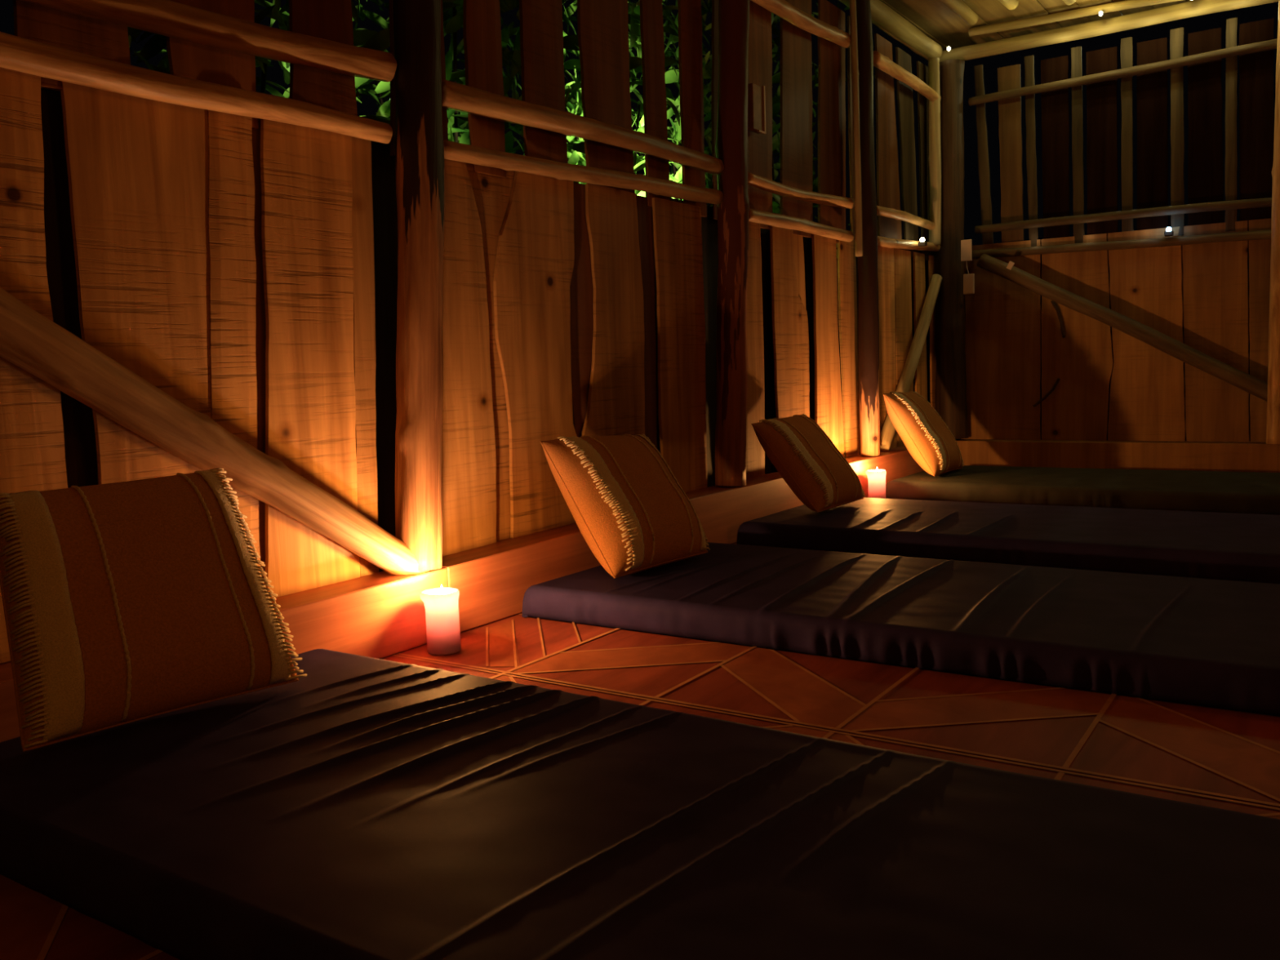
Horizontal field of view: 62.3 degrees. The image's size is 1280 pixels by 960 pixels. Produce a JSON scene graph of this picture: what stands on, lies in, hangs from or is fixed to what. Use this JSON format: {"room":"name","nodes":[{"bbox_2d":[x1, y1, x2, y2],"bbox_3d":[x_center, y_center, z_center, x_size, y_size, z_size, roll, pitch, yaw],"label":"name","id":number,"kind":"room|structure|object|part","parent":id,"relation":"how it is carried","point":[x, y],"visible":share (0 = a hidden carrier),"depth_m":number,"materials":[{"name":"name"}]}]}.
{"room":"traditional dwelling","nodes":[
{"label":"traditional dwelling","id":0,"kind":"room"},
{"bbox_2d":[0,0,936,663],"bbox_3d":[0.376,-1.103,4.469,0.072,2.280,6.371,2,7,34],"label":"wall","id":1,"kind":"structure","parent":0,"point":[244,268],"depth_m":3.05,"materials":[{"name":"brown wood"}]},
{"bbox_2d":[0,31,392,143],"bbox_3d":[-1.007,-0.843,2.266,0.082,0.074,1.244,2,7,34],"label":"rail","id":2,"kind":"object","parent":1,"relation":"attached to","point":[19,54],"visible":1,"depth_m":2.24,"materials":[{"name":"brown wood"}]},
{"bbox_2d":[22,0,397,82],"bbox_3d":[-1.022,-0.992,2.249,0.081,0.084,1.295,2,9,34],"label":"rail","id":3,"kind":"object","parent":1,"relation":"attached to","point":[168,18],"visible":1,"depth_m":2.37,"materials":[{"name":"brown wood"}]},
{"bbox_2d":[0,287,429,575],"bbox_3d":[-1.183,-0.317,1.992,0.127,1.343,2.030,2,7,33],"label":"brace","id":4,"kind":"object","parent":1,"relation":"attached to","point":[29,340],"visible":0.97,"depth_m":2.24,"materials":[{"name":"brown wood"}]},
{"bbox_2d":[0,445,924,742],"bbox_3d":[-0.428,0.288,3.168,0.140,0.219,8.500,2,7,34],"label":"baseboard","id":5,"kind":"structure","parent":1,"relation":"attached to","point":[380,615],"depth_m":2.99,"materials":[{"name":"brown wood"}]},
{"bbox_2d":[392,0,444,570],"bbox_3d":[-0.595,-0.922,2.812,0.136,2.329,0.272,2,7,34],"label":"post","id":6,"kind":"object","parent":5,"relation":"on","point":[419,141],"visible":0.96,"depth_m":2.79,"materials":[{"name":"brown wood"}]},
{"bbox_2d":[715,0,749,486],"bbox_3d":[0.376,-1.125,4.264,0.147,2.301,0.250,3,8,41],"label":"post","id":7,"kind":"object","parent":5,"relation":"on","point":[731,140],"visible":0.99,"depth_m":4.22,"materials":[{"name":"brown wood"}]},
{"bbox_2d":[855,0,879,456],"bbox_3d":[1.162,-1.272,5.433,0.116,2.303,0.115,2,9,34],"label":"post","id":8,"kind":"object","parent":5,"relation":"on","point":[868,277],"visible":0.77,"depth_m":5.41,"materials":[{"name":"brown wood"}]},
{"bbox_2d":[934,59,968,439],"bbox_3d":[1.915,-1.397,6.542,0.199,2.280,0.200,2,7,34],"label":"post","id":9,"kind":"object","parent":5,"relation":"on","point":[950,395],"visible":0.76,"depth_m":6.47,"materials":[{"name":"brown wood"}]},
{"bbox_2d":[960,239,972,261],"bbox_3d":[1.963,-1.381,6.362,0.062,0.125,0.018,2,7,34],"label":"wall plate","id":10,"kind":"object","parent":9,"relation":"attached to","point":[966,245],"visible":1,"depth_m":6.35,"materials":[{"name":"beige"}]},
{"bbox_2d":[963,273,974,293],"bbox_3d":[1.981,-1.181,6.376,0.062,0.118,0.018,2,7,34],"label":"wall plate","id":11,"kind":"object","parent":9,"relation":"attached to","point":[968,279],"visible":1,"depth_m":6.37,"materials":[{"name":"beige"}]},
{"bbox_2d":[939,0,1279,62],"bbox_3d":[3.707,-2.521,5.256,4.546,0.091,0.091,2,7,34],"label":"beam","id":12,"kind":"structure","parent":9,"relation":"on","point":[1196,7],"depth_m":5.96,"materials":[{"name":"brown wood"}]},
{"bbox_2d":[968,0,1182,36],"bbox_3d":[2.914,-2.605,5.689,2.275,0.051,0.052,4,8,33],"label":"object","id":13,"kind":"structure","parent":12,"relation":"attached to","point":[1127,4],"depth_m":6.01,"materials":[{"name":"brown wood"}]},
{"bbox_2d":[1098,9,1103,16],"bbox_3d":[2.554,-2.579,5.854,0.020,0.037,0.071,2,7,34],"label":"string light","id":14,"kind":"object","parent":13,"relation":"attached to","point":[1100,13],"visible":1,"depth_m":5.83,"materials":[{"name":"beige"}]},
{"bbox_2d":[441,78,724,174],"bbox_3d":[-0.127,-1.171,3.580,0.076,0.087,1.562,2,8,34],"label":"rail","id":15,"kind":"object","parent":1,"relation":"attached to","point":[455,96],"visible":0.98,"depth_m":3.36,"materials":[{"name":"brown wood"}]},
{"bbox_2d":[443,139,723,204],"bbox_3d":[-0.130,-1.029,3.588,0.070,0.065,1.570,2,9,34],"label":"rail","id":16,"kind":"object","parent":1,"relation":"attached to","point":[455,151],"visible":0.96,"depth_m":3.46,"materials":[{"name":"brown wood"}]},
{"bbox_2d":[747,83,765,133],"bbox_3d":[0.497,-1.589,4.529,0.038,0.200,0.104,2,7,34],"label":"wall box","id":17,"kind":"object","parent":1,"relation":"attached to","point":[756,94],"visible":0.9,"depth_m":4.51,"materials":[{"name":"brown wood"}]},
{"bbox_2d":[751,0,850,48],"bbox_3d":[0.741,-2.101,4.816,0.079,0.086,1.073,2,9,34],"label":"rail","id":18,"kind":"object","parent":1,"relation":"attached to","point":[784,9],"visible":1,"depth_m":4.79,"materials":[{"name":"brown wood"}]},
{"bbox_2d":[848,0,862,256],"bbox_3d":[1.075,-1.750,5.262,0.040,1.253,0.038,4,10,43],"label":"stud","id":19,"kind":"object","parent":18,"relation":"attached to","point":[854,50],"visible":1,"depth_m":5.25,"materials":[{"name":"brown wood"}]},
{"bbox_2d":[747,172,854,208],"bbox_3d":[0.754,-1.326,4.893,0.058,0.068,1.123,2,8,34],"label":"rail","id":20,"kind":"object","parent":1,"relation":"attached to","point":[759,182],"visible":0.95,"depth_m":4.81,"materials":[{"name":"brown wood"}]},
{"bbox_2d":[748,208,854,242],"bbox_3d":[0.758,-1.177,4.902,0.070,0.060,1.125,2,7,34],"label":"rail","id":21,"kind":"object","parent":1,"relation":"attached to","point":[780,220],"visible":0.97,"depth_m":4.80,"materials":[{"name":"brown wood"}]},
{"bbox_2d":[838,0,942,60],"bbox_3d":[-0.477,-2.168,3.064,0.131,0.129,8.208,2,7,34],"label":"beam","id":22,"kind":"structure","parent":1,"relation":"on","point":[883,16],"depth_m":5.91,"materials":[{"name":"brown wood"}]},
{"bbox_2d":[876,205,935,230],"bbox_3d":[1.531,-1.498,6.057,0.052,0.066,1.049,2,7,34],"label":"rail","id":23,"kind":"object","parent":1,"relation":"attached to","point":[898,215],"visible":0.95,"depth_m":5.96,"materials":[{"name":"brown wood"}]},
{"bbox_2d":[873,50,941,101],"bbox_3d":[1.507,-2.256,5.958,0.078,0.072,1.019,2,6,34],"label":"rail","id":24,"kind":"object","parent":1,"relation":"attached to","point":[882,62],"visible":0.94,"depth_m":5.83,"materials":[{"name":"brown wood"}]},
{"bbox_2d":[877,235,940,251],"bbox_3d":[1.527,-1.355,6.075,0.069,0.091,1.054,2,7,33],"label":"rail","id":25,"kind":"object","parent":1,"relation":"attached to","point":[884,242],"visible":0.83,"depth_m":6.02,"materials":[{"name":"brown wood"}]},
{"bbox_2d":[918,237,927,246],"bbox_3d":[1.644,-1.386,6.156,0.044,0.048,0.038,2,7,34],"label":"lamp","id":26,"kind":"object","parent":25,"relation":"attached to","point":[922,243],"visible":1,"depth_m":6.14,"materials":[{"name":"beige"}]},
{"bbox_2d":[880,274,942,451],"bbox_3d":[1.584,-0.708,6.158,0.085,1.016,0.996,2,7,34],"label":"brace","id":27,"kind":"object","parent":1,"relation":"attached to","point":[887,432],"visible":0.77,"depth_m":6.15,"materials":[{"name":"brown wood"}]},
{"bbox_2d":[928,57,941,244],"bbox_3d":[1.776,-1.974,6.384,0.075,1.095,0.079,2,8,34],"label":"stud","id":28,"kind":"object","parent":1,"relation":"attached to","point":[934,107],"visible":0.94,"depth_m":6.36,"materials":[{"name":"brown wood"}]},
{"bbox_2d":[0,542,1279,959],"bbox_3d":[1.507,0.487,2.019,4.865,0.063,9.300,2,7,34],"label":"floor","id":29,"kind":"structure","parent":0,"point":[1226,759],"depth_m":2.13,"materials":[{"name":"brown tile"}]},
{"bbox_2d":[419,585,461,654],"bbox_3d":[-0.516,0.358,2.751,0.096,0.175,0.092,2,7,34],"label":"candle","id":30,"kind":"object","parent":29,"relation":"on","point":[441,604],"visible":1,"depth_m":2.72,"materials":[{"name":"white wax"}]},
{"bbox_2d":[0,648,1279,959],"bbox_3d":[-0.121,0.509,1.532,2.108,0.108,0.898,2,7,34],"label":"mattress","id":31,"kind":"object","parent":29,"relation":"on","point":[357,807],"visible":0.94,"depth_m":1.40,"materials":[{"name":"black fabric"}]},
{"bbox_2d":[0,467,306,751],"bbox_3d":[-0.954,0.217,2.026,0.306,0.430,0.524,3,8,41],"label":"cushion","id":32,"kind":"object","parent":31,"relation":"on","point":[124,602],"visible":1,"depth_m":1.93,"materials":[{"name":"fabric"}]},
{"bbox_3d":[-0.985,0.221,1.941,0.019,0.412,0.242,-7,8,-41],"label":"trim cord","id":33,"kind":"part","parent":32,"relation":"part of","materials":[{"name":"orange fabric"}]},
{"bbox_3d":[-0.849,0.197,2.118,0.270,0.415,0.011,4,8,43],"label":"trim cord","id":34,"kind":"part","parent":32,"relation":"part of","materials":[{"name":"beige fabric"}]},
{"bbox_2d":[866,467,885,498],"bbox_3d":[1.178,0.027,5.278,0.098,0.182,0.091,2,7,34],"label":"candle","id":35,"kind":"object","parent":29,"relation":"on","point":[876,477],"visible":0.88,"depth_m":5.24,"materials":[{"name":"white wax"}]},
{"bbox_2d":[522,542,1279,716],"bbox_3d":[0.782,0.337,2.889,2.118,0.102,0.916,2,7,34],"label":"mattress","id":36,"kind":"object","parent":29,"relation":"on","point":[1205,642],"visible":0.93,"depth_m":2.64,"materials":[{"name":"black fabric"}]},
{"bbox_2d":[540,433,710,577],"bbox_3d":[-0.020,0.053,3.431,0.400,0.415,0.680,2,7,34],"label":"cushion","id":37,"kind":"object","parent":36,"relation":"on","point":[626,502],"visible":1,"depth_m":3.27,"materials":[{"name":"fabric"}]},
{"bbox_3d":[-0.071,0.053,3.338,0.028,0.379,0.382,-6,7,-35],"label":"trim cord","id":38,"kind":"part","parent":37,"relation":"part of","materials":[{"name":"beige fabric"}]},
{"bbox_3d":[0.061,0.036,3.521,0.031,0.367,0.412,-6,7,-30],"label":"trim cord","id":39,"kind":"part","parent":37,"relation":"part of","materials":[{"name":"beige fabric"}]},
{"bbox_2d":[736,497,1279,584],"bbox_3d":[1.504,0.195,3.955,2.103,0.108,0.907,2,7,34],"label":"mattress","id":40,"kind":"object","parent":29,"relation":"on","point":[1224,546],"visible":0.95,"depth_m":3.75,"materials":[{"name":"black fabric"}]},
{"bbox_2d":[751,413,865,512],"bbox_3d":[0.737,-0.083,4.565,0.382,0.380,0.601,2,7,34],"label":"cushion","id":41,"kind":"object","parent":40,"relation":"on","point":[803,455],"visible":1,"depth_m":4.42,"materials":[{"name":"fabric"}]},
{"bbox_3d":[0.700,-0.086,4.486,0.022,0.350,0.362,-7,8,-38],"label":"trim cord","id":42,"kind":"part","parent":41,"relation":"part of","materials":[{"name":"beige fabric"}]},
{"bbox_3d":[0.814,-0.109,4.654,0.021,0.353,0.371,-6,8,-36],"label":"trim cord","id":43,"kind":"part","parent":41,"relation":"part of","materials":[{"name":"beige fabric"}]},
{"bbox_2d":[885,465,1279,515],"bbox_3d":[2.357,0.037,5.202,2.073,0.099,0.907,2,7,34],"label":"mattress","id":44,"kind":"object","parent":29,"relation":"on","point":[1214,491],"visible":0.9,"depth_m":5.02,"materials":[{"name":"black fabric"}]},
{"bbox_2d":[882,391,964,476],"bbox_3d":[1.536,-0.265,5.700,0.335,0.442,0.500,2,7,34],"label":"cushion","id":45,"kind":"object","parent":44,"relation":"on","point":[926,436],"visible":1,"depth_m":5.54,"materials":[{"name":"fabric"}]},
{"bbox_3d":[1.502,-0.261,5.620,0.297,0.418,0.014,3,8,40],"label":"trim cord","id":46,"kind":"part","parent":45,"relation":"part of","materials":[{"name":"beige fabric"}]},
{"bbox_3d":[1.611,-0.278,5.783,0.301,0.413,0.015,4,8,42],"label":"trim cord","id":47,"kind":"part","parent":45,"relation":"part of","materials":[{"name":"beige fabric"}]},
{"bbox_2d":[880,0,1194,50],"bbox_3d":[1.439,-2.207,1.686,5.095,0.028,9.250,2,7,34],"label":"ceiling","id":48,"kind":"structure","parent":0,"point":[935,20],"depth_m":6.13,"materials":[{"name":"brown wood"}]},
{"bbox_2d":[940,0,977,25],"bbox_3d":[0.746,-2.412,4.332,0.075,0.082,4.105,2,7,34],"label":"rafter","id":49,"kind":"object","parent":48,"relation":"attached to","point":[959,7],"visible":1,"depth_m":5.82,"materials":[{"name":"brown wood"}]},
{"bbox_2d":[998,0,1018,9],"bbox_3d":[0.918,-2.393,4.147,0.084,0.074,3.985,2,7,34],"label":"rafter","id":50,"kind":"object","parent":48,"relation":"attached to","point":[1009,4],"visible":1,"depth_m":5.71,"materials":[{"name":"brown wood"}]},
{"bbox_2d":[1062,0,1075,4],"bbox_3d":[1.188,-2.385,4.040,0.074,0.083,4.105,2,7,34],"label":"rafter","id":51,"kind":"object","parent":48,"relation":"attached to","point":[1066,2],"visible":1,"depth_m":5.69,"materials":[{"name":"brown wood"}]},
{"bbox_2d":[956,17,1274,442],"bbox_3d":[3.210,-1.349,5.839,3.001,2.285,0.052,2,7,34],"label":"wall","id":52,"kind":"structure","parent":0,"point":[1212,299],"depth_m":6.08,"materials":[{"name":"brown wood"}]},
{"bbox_2d":[1032,377,1060,407],"bbox_3d":[2.460,-0.528,6.404,0.158,0.176,0.015,2,7,34],"label":"twig","id":53,"kind":"object","parent":52,"relation":"attached to","point":[1051,390],"visible":1,"depth_m":6.39,"materials":[{"name":"brown wood"}]},
{"bbox_2d":[1050,300,1065,337],"bbox_3d":[2.498,-0.962,6.322,0.087,0.227,0.018,2,7,34],"label":"twig","id":54,"kind":"object","parent":52,"relation":"attached to","point":[1053,303],"visible":0.97,"depth_m":6.31,"materials":[{"name":"brown wood"}]},
{"bbox_2d":[955,439,1279,472],"bbox_3d":[3.852,-0.091,5.482,4.399,0.192,0.140,2,7,34],"label":"baseboard","id":55,"kind":"structure","parent":52,"relation":"attached to","point":[1224,456],"depth_m":6.10,"materials":[{"name":"brown wood"}]},
{"bbox_2d":[1266,0,1279,444],"bbox_3d":[3.361,-1.339,5.542,0.093,2.306,0.098,-3,6,-14],"label":"wall post","id":56,"kind":"object","parent":55,"relation":"on","point":[1273,433],"visible":1,"depth_m":5.56,"materials":[{"name":"brown wood"}]},
{"bbox_2d":[972,230,1271,257],"bbox_3d":[3.320,-1.323,5.713,3.027,0.058,0.061,3,8,33],"label":"rail","id":57,"kind":"object","parent":52,"relation":"attached to","point":[1260,234],"visible":0.96,"depth_m":6.04,"materials":[{"name":"brown wood"}]},
{"bbox_2d":[1164,226,1173,236],"bbox_3d":[2.953,-1.388,5.908,0.044,0.048,0.038,2,7,34],"label":"lamp","id":58,"kind":"object","parent":57,"relation":"on","point":[1169,233],"visible":1,"depth_m":5.89,"materials":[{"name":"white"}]},
{"bbox_2d":[977,253,1267,402],"bbox_3d":[2.901,-0.783,5.978,1.971,1.138,0.096,2,7,34],"label":"brace","id":59,"kind":"object","parent":52,"relation":"attached to","point":[1256,387],"visible":0.98,"depth_m":6.00,"materials":[{"name":"brown wood"}]},
{"bbox_2d":[1006,261,1014,270],"bbox_3d":[2.210,-1.279,6.313,0.047,0.053,0.010,2,7,34],"label":"tag","id":60,"kind":"object","parent":59,"relation":"attached to","point":[1011,264],"visible":1,"depth_m":6.31,"materials":[{"name":"beige"}]},
{"bbox_2d":[968,38,1277,106],"bbox_3d":[3.260,-2.291,5.613,3.016,0.058,0.059,1,7,34],"label":"rail","id":61,"kind":"object","parent":52,"relation":"attached to","point":[1269,44],"visible":1,"depth_m":5.94,"materials":[{"name":"brown wood"}]},
{"bbox_2d":[974,197,1271,234],"bbox_3d":[3.310,-1.487,5.694,2.982,0.060,0.063,3,8,34],"label":"rail","id":62,"kind":"object","parent":52,"relation":"attached to","point":[1266,202],"visible":0.97,"depth_m":6.02,"materials":[{"name":"brown wood"}]},
{"label":"outside","id":63,"kind":"structure","parent":0,"visible":0},
{"bbox_3d":[-0.140,0.423,4.385,11.000,0.280,13.000,2,7,34],"label":"ground","id":64,"kind":"structure","parent":63,"visible":0},
{"bbox_2d":[12,0,390,124],"bbox_3d":[-1.544,-0.856,3.647,1.532,2.515,1.244,2,7,34],"label":"foliage","id":65,"kind":"object","parent":64,"relation":"on","point":[380,41],"visible":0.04,"depth_m":3.67,"materials":[{"name":"green plant"}]},
{"bbox_3d":[-1.471,-0.721,3.583,0.365,2.254,0.579,2,7,34],"label":"stem","id":66,"kind":"part","parent":65,"relation":"part of","materials":[{"name":"green plant"}]},
{"bbox_2d":[352,0,641,182],"bbox_3d":[-0.827,-1.079,4.525,1.308,2.723,1.197,-8,8,-44],"label":"foliage","id":67,"kind":"object","parent":64,"relation":"on","point":[453,19],"visible":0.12,"depth_m":4.37,"materials":[{"name":"green plant"}]},
{"bbox_3d":[-0.779,-0.961,4.523,0.263,2.486,0.590,2,7,34],"label":"stem","id":68,"kind":"part","parent":67,"relation":"part of","materials":[{"name":"green plant"}]},
{"bbox_2d":[499,0,711,200],"bbox_3d":[-0.164,-1.265,5.429,1.354,2.857,1.254,2,7,34],"label":"foliage","id":69,"kind":"object","parent":64,"relation":"on","point":[574,157],"visible":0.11,"depth_m":5.29,"materials":[{"name":"green plant"}]},
{"bbox_3d":[-0.174,-1.077,5.538,0.342,2.460,0.540,2,7,34],"label":"stem","id":70,"kind":"part","parent":69,"relation":"part of","materials":[{"name":"green plant"}]},
{"bbox_2d":[628,0,817,213],"bbox_3d":[0.536,-1.470,6.344,1.515,3.022,1.158,2,7,34],"label":"foliage","id":71,"kind":"object","parent":64,"relation":"on","point":[671,76],"visible":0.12,"depth_m":6.19,"materials":[{"name":"green plant"}]},
{"bbox_3d":[0.438,-1.314,6.424,0.366,2.701,0.597,2,7,34],"label":"stem","id":72,"kind":"part","parent":71,"relation":"part of","materials":[{"name":"green plant"}]},
{"bbox_2d":[671,1,875,257],"bbox_3d":[1.000,-1.759,7.476,1.421,3.325,1.210,2,7,34],"label":"foliage","id":73,"kind":"object","parent":64,"relation":"on","point":[775,149],"visible":0.08,"depth_m":7.27,"materials":[{"name":"green plant"}]},
{"bbox_3d":[1.079,-1.590,7.426,0.225,2.996,0.624,2,7,34],"label":"stem","id":74,"kind":"part","parent":73,"relation":"part of","materials":[{"name":"green plant"}]}
]}

